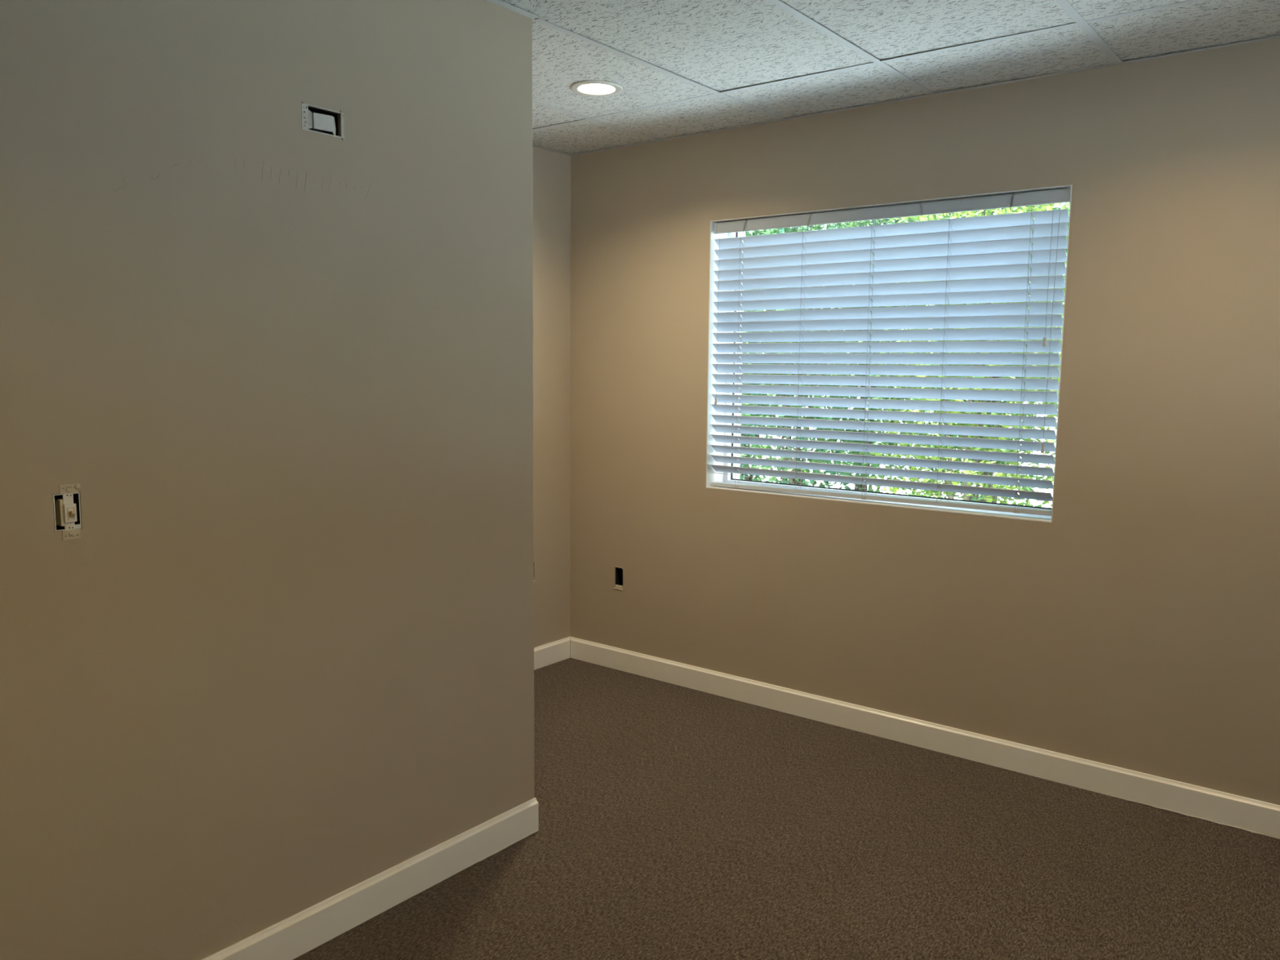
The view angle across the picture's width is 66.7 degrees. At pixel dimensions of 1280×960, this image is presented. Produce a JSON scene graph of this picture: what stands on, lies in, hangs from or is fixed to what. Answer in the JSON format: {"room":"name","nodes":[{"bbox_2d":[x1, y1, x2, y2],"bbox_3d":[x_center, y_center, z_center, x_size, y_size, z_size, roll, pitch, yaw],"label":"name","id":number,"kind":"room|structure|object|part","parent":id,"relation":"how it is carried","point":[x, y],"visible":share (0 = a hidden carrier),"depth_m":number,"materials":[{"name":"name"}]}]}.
{"room":"empty office room","nodes":[
{"label":"empty office room","id":0,"kind":"room"},
{"bbox_2d":[0,0,534,959],"bbox_3d":[-2.132,-0.071,1.458,1.126,2.620,4.473,6,8,38],"label":"wall","id":1,"kind":"structure","parent":0,"point":[281,658],"depth_m":2.17,"materials":[{"name":"beige paint"}]},
{"bbox_2d":[52,483,81,540],"bbox_3d":[-1.123,0.060,1.894,0.084,0.108,0.049,6,8,38],"label":"light switch","id":2,"kind":"object","parent":1,"relation":"attached to","point":[66,504],"visible":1,"depth_m":1.88,"materials":[{"name":"white plastic"}]},
{"bbox_2d":[301,101,344,140],"bbox_3d":[-0.760,-0.831,2.268,0.079,0.066,0.112,6,8,38],"label":"wall bracket","id":3,"kind":"object","parent":1,"relation":"attached to","point":[317,121],"visible":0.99,"depth_m":2.25,"materials":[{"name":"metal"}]},
{"bbox_3d":[-0.735,-0.829,2.254,0.008,0.036,0.050,7,9,43],"label":"insert panel","id":4,"kind":"part","parent":3,"relation":"part of","materials":[{"name":"white plastic"}]},
{"bbox_2d":[202,797,538,959],"bbox_3d":[-1.695,1.224,1.255,0.016,0.103,4.472,6,8,38],"label":"baseboard","id":5,"kind":"structure","parent":1,"relation":"attached to","point":[301,932],"depth_m":2.54,"materials":[{"name":"white paint"}]},
{"bbox_2d":[487,0,539,18],"bbox_3d":[-1.668,-1.117,0.980,0.026,0.022,4.473,6,8,38],"label":"trim","id":6,"kind":"structure","parent":1,"relation":"attached to","point":[499,2],"depth_m":2.66,"materials":[{"name":"white paint"}]},
{"bbox_2d":[532,146,570,647],"bbox_3d":[-0.812,-0.370,4.129,0.100,2.620,1.429,6,8,38],"label":"wall","id":7,"kind":"structure","parent":0,"point":[551,171],"depth_m":4.56,"materials":[{"name":"beige paint"}]},
{"bbox_2d":[532,144,571,155],"bbox_3d":[-0.747,-1.458,3.972,0.022,0.021,1.409,6,8,38],"label":"trim","id":8,"kind":"structure","parent":7,"relation":"attached to","point":[534,145],"depth_m":4.42,"materials":[{"name":"white paint"}]},
{"bbox_2d":[533,636,570,670],"bbox_3d":[-0.773,0.883,4.247,0.016,0.102,1.408,6,8,38],"label":"baseboard","id":9,"kind":"structure","parent":7,"relation":"attached to","point":[550,653],"depth_m":4.68,"materials":[{"name":"white paint"}]},
{"bbox_2d":[293,657,1279,959],"bbox_3d":[-0.420,1.319,1.119,4.760,0.030,6.052,6,8,38],"label":"floor","id":10,"kind":"structure","parent":0,"point":[676,822],"depth_m":2.83,"materials":[{"name":"brown carpet"}]},
{"bbox_2d":[499,0,1279,154],"bbox_3d":[-0.349,-1.215,0.883,4.760,0.260,6.202,6,8,38],"label":"ceiling","id":11,"kind":"structure","parent":0,"point":[682,68],"depth_m":2.97,"materials":[{"name":"white paint"}]},
{"bbox_2d":[569,80,622,96],"bbox_3d":[-0.153,-1.396,3.418,0.185,0.048,0.185,6,8,38],"label":"ceiling light","id":12,"kind":"object","parent":11,"relation":"attached to","point":[591,87],"visible":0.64,"depth_m":3.46,"materials":[{"name":"white plastic"}]},
{"bbox_2d":[569,38,1279,804],"bbox_3d":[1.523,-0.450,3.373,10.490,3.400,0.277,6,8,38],"label":"wall","id":13,"kind":"structure","parent":0,"point":[1136,628],"depth_m":3.37,"materials":[{"name":"beige paint"}]},
{"bbox_2d":[613,566,623,590],"bbox_3d":[-0.081,0.459,4.593,0.055,0.108,0.063,6,8,38],"label":"outlet box","id":14,"kind":"object","parent":13,"relation":"attached to","point":[619,571],"visible":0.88,"depth_m":4.60,"materials":[{"name":"plastic"}]},
{"bbox_2d":[706,184,1072,522],"bbox_3d":[0.917,-0.479,3.795,1.436,1.131,0.196,6,8,38],"label":"window","id":15,"kind":"structure","parent":13,"relation":"in","point":[711,477],"depth_m":4.01,"materials":[{"name":"white paint"}]},
{"bbox_3d":[0.894,0.083,3.838,1.436,0.004,0.138,6,8,38],"label":"sill","id":16,"kind":"part","parent":15,"relation":"part of","materials":[{"name":"white paint"}]},
{"bbox_2d":[710,187,1071,515],"bbox_3d":[0.881,-0.475,3.750,1.420,1.121,0.070,6,8,38],"label":"blind","id":17,"kind":"object","parent":15,"relation":"attached to","point":[989,248],"visible":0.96,"depth_m":3.67,"materials":[{"name":"grey plastic"}]},
{"bbox_3d":[0.330,-0.693,4.128,0.002,0.693,0.012,4,7,26],"label":"pull cord","id":18,"kind":"part","parent":17,"relation":"part of","materials":[{"name":"white fabric"}]},
{"bbox_3d":[0.424,-0.514,4.109,0.001,1.071,0.047,6,8,38],"label":"ladder cord","id":19,"kind":"part","parent":17,"relation":"part of","materials":[{"name":"white fabric"}]},
{"bbox_3d":[0.425,-0.515,4.105,0.001,1.069,0.002,-1,7,-16],"label":"lift cord","id":20,"kind":"part","parent":17,"relation":"part of","materials":[{"name":"white fabric"}]},
{"bbox_3d":[0.654,-0.491,3.930,0.001,1.071,0.047,6,8,38],"label":"ladder cord","id":21,"kind":"part","parent":17,"relation":"part of","materials":[{"name":"white fabric"}]},
{"bbox_3d":[0.884,-0.468,3.752,0.001,1.071,0.047,6,8,38],"label":"ladder cord","id":22,"kind":"part","parent":17,"relation":"part of","materials":[{"name":"white fabric"}]},
{"bbox_3d":[0.885,-0.469,3.748,0.002,1.069,0.001,1,7,2],"label":"lift cord","id":23,"kind":"part","parent":17,"relation":"part of","materials":[{"name":"white fabric"}]},
{"bbox_3d":[0.881,0.065,3.826,1.412,0.030,0.040,6,8,38],"label":"rail","id":24,"kind":"part","parent":17,"relation":"part of","materials":[{"name":"white plastic"}]},
{"bbox_3d":[1.120,-0.444,3.570,0.001,1.071,0.047,6,8,38],"label":"ladder cord","id":25,"kind":"part","parent":17,"relation":"part of","materials":[{"name":"white fabric"}]},
{"bbox_3d":[1.344,-0.422,3.395,0.001,1.071,0.047,6,8,38],"label":"ladder cord","id":26,"kind":"part","parent":17,"relation":"part of","materials":[{"name":"white fabric"}]},
{"bbox_3d":[1.346,-0.422,3.392,0.002,1.069,0.001,1,7,2],"label":"lift cord","id":27,"kind":"part","parent":17,"relation":"part of","materials":[{"name":"white fabric"}]},
{"bbox_3d":[1.387,-0.707,3.297,0.002,0.452,0.012,6,8,38],"label":"pull cord","id":28,"kind":"part","parent":17,"relation":"part of","materials":[{"name":"white fabric"}]},
{"bbox_3d":[1.399,-0.525,3.307,0.011,0.814,0.012,6,8,38],"label":"pull cord","id":29,"kind":"part","parent":17,"relation":"part of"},
{"bbox_2d":[570,636,1279,839],"bbox_3d":[1.419,1.000,3.427,4.490,0.102,0.016,6,8,38],"label":"baseboard","id":30,"kind":"structure","parent":13,"relation":"attached to","point":[1253,815],"depth_m":3.59,"materials":[{"name":"white paint"}]},
{"bbox_2d":[570,35,1279,155],"bbox_3d":[1.440,-1.341,3.152,4.490,0.021,0.022,6,8,38],"label":"trim","id":31,"kind":"structure","parent":13,"relation":"attached to","point":[1274,37],"depth_m":3.37,"materials":[{"name":"white paint"}]},
{"label":"outside","id":32,"kind":"structure","parent":0,"visible":0},
{"bbox_2d":[743,394,1057,507],"bbox_3d":[6.139,0.764,8.024,80.000,0.200,100.000,6,8,38],"label":"ground","id":33,"kind":"structure","parent":32,"point":[851,485],"depth_m":13.94,"materials":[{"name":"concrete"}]},
{"bbox_2d":[740,226,836,479],"bbox_3d":[1.125,-1.627,9.924,1.355,4.123,1.494,6,8,38],"label":"leafy shrub","id":34,"kind":"object","parent":33,"relation":"on","point":[748,477],"visible":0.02,"depth_m":9.98,"materials":[{"name":"green plant"}]},
{"bbox_3d":[1.127,-1.459,10.029,0.580,3.764,0.479,-3,8,-29],"label":"stem","id":35,"kind":"part","parent":34,"relation":"part of","materials":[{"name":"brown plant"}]},
{"bbox_2d":[739,217,900,492],"bbox_3d":[1.101,-0.919,6.945,1.296,3.408,1.366,6,8,38],"label":"leafy shrub","id":36,"kind":"object","parent":33,"relation":"on","point":[773,231],"visible":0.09,"depth_m":6.86,"materials":[{"name":"green plant"}]},
{"bbox_3d":[1.185,-0.779,6.947,0.373,3.130,0.569,6,8,38],"label":"stem","id":37,"kind":"part","parent":36,"relation":"part of","materials":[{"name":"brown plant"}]},
{"bbox_2d":[792,214,940,490],"bbox_3d":[2.169,-1.434,9.252,1.323,3.921,1.412,6,8,38],"label":"leafy shrub","id":38,"kind":"object","parent":33,"relation":"on","point":[877,222],"visible":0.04,"depth_m":9.08,"materials":[{"name":"green plant"}]},
{"bbox_3d":[2.156,-1.270,9.300,0.420,3.584,0.597,6,8,38],"label":"stem","id":39,"kind":"part","parent":38,"relation":"part of","materials":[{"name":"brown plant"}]},
{"bbox_2d":[851,202,1070,506],"bbox_3d":[2.141,-0.669,6.300,1.329,3.083,1.411,6,8,38],"label":"leafy shrub","id":40,"kind":"object","parent":33,"relation":"on","point":[1015,210],"visible":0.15,"depth_m":6.21,"materials":[{"name":"green plant"}]},
{"bbox_3d":[2.121,-0.556,6.292,0.416,2.859,0.603,4,7,24],"label":"stem","id":41,"kind":"part","parent":40,"relation":"part of","materials":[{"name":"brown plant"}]},
{"bbox_2d":[899,202,1070,502],"bbox_3d":[3.097,-1.133,8.425,1.348,3.533,1.410,6,8,38],"label":"leafy shrub","id":42,"kind":"object","parent":33,"relation":"on","point":[1055,208],"visible":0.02,"depth_m":8.35,"materials":[{"name":"green plant"}]},
{"bbox_3d":[3.042,-0.979,8.457,0.434,3.219,0.480,6,8,38],"label":"stem","id":43,"kind":"part","parent":42,"relation":"part of","materials":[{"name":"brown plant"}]},
{"bbox_2d":[1047,439,1056,490],"bbox_3d":[3.062,-0.420,5.447,1.281,2.802,1.376,6,8,38],"label":"leafy shrub","id":44,"kind":"object","parent":33,"relation":"on","point":[1048,440],"visible":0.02,"depth_m":5.38,"materials":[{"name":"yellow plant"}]}
]}

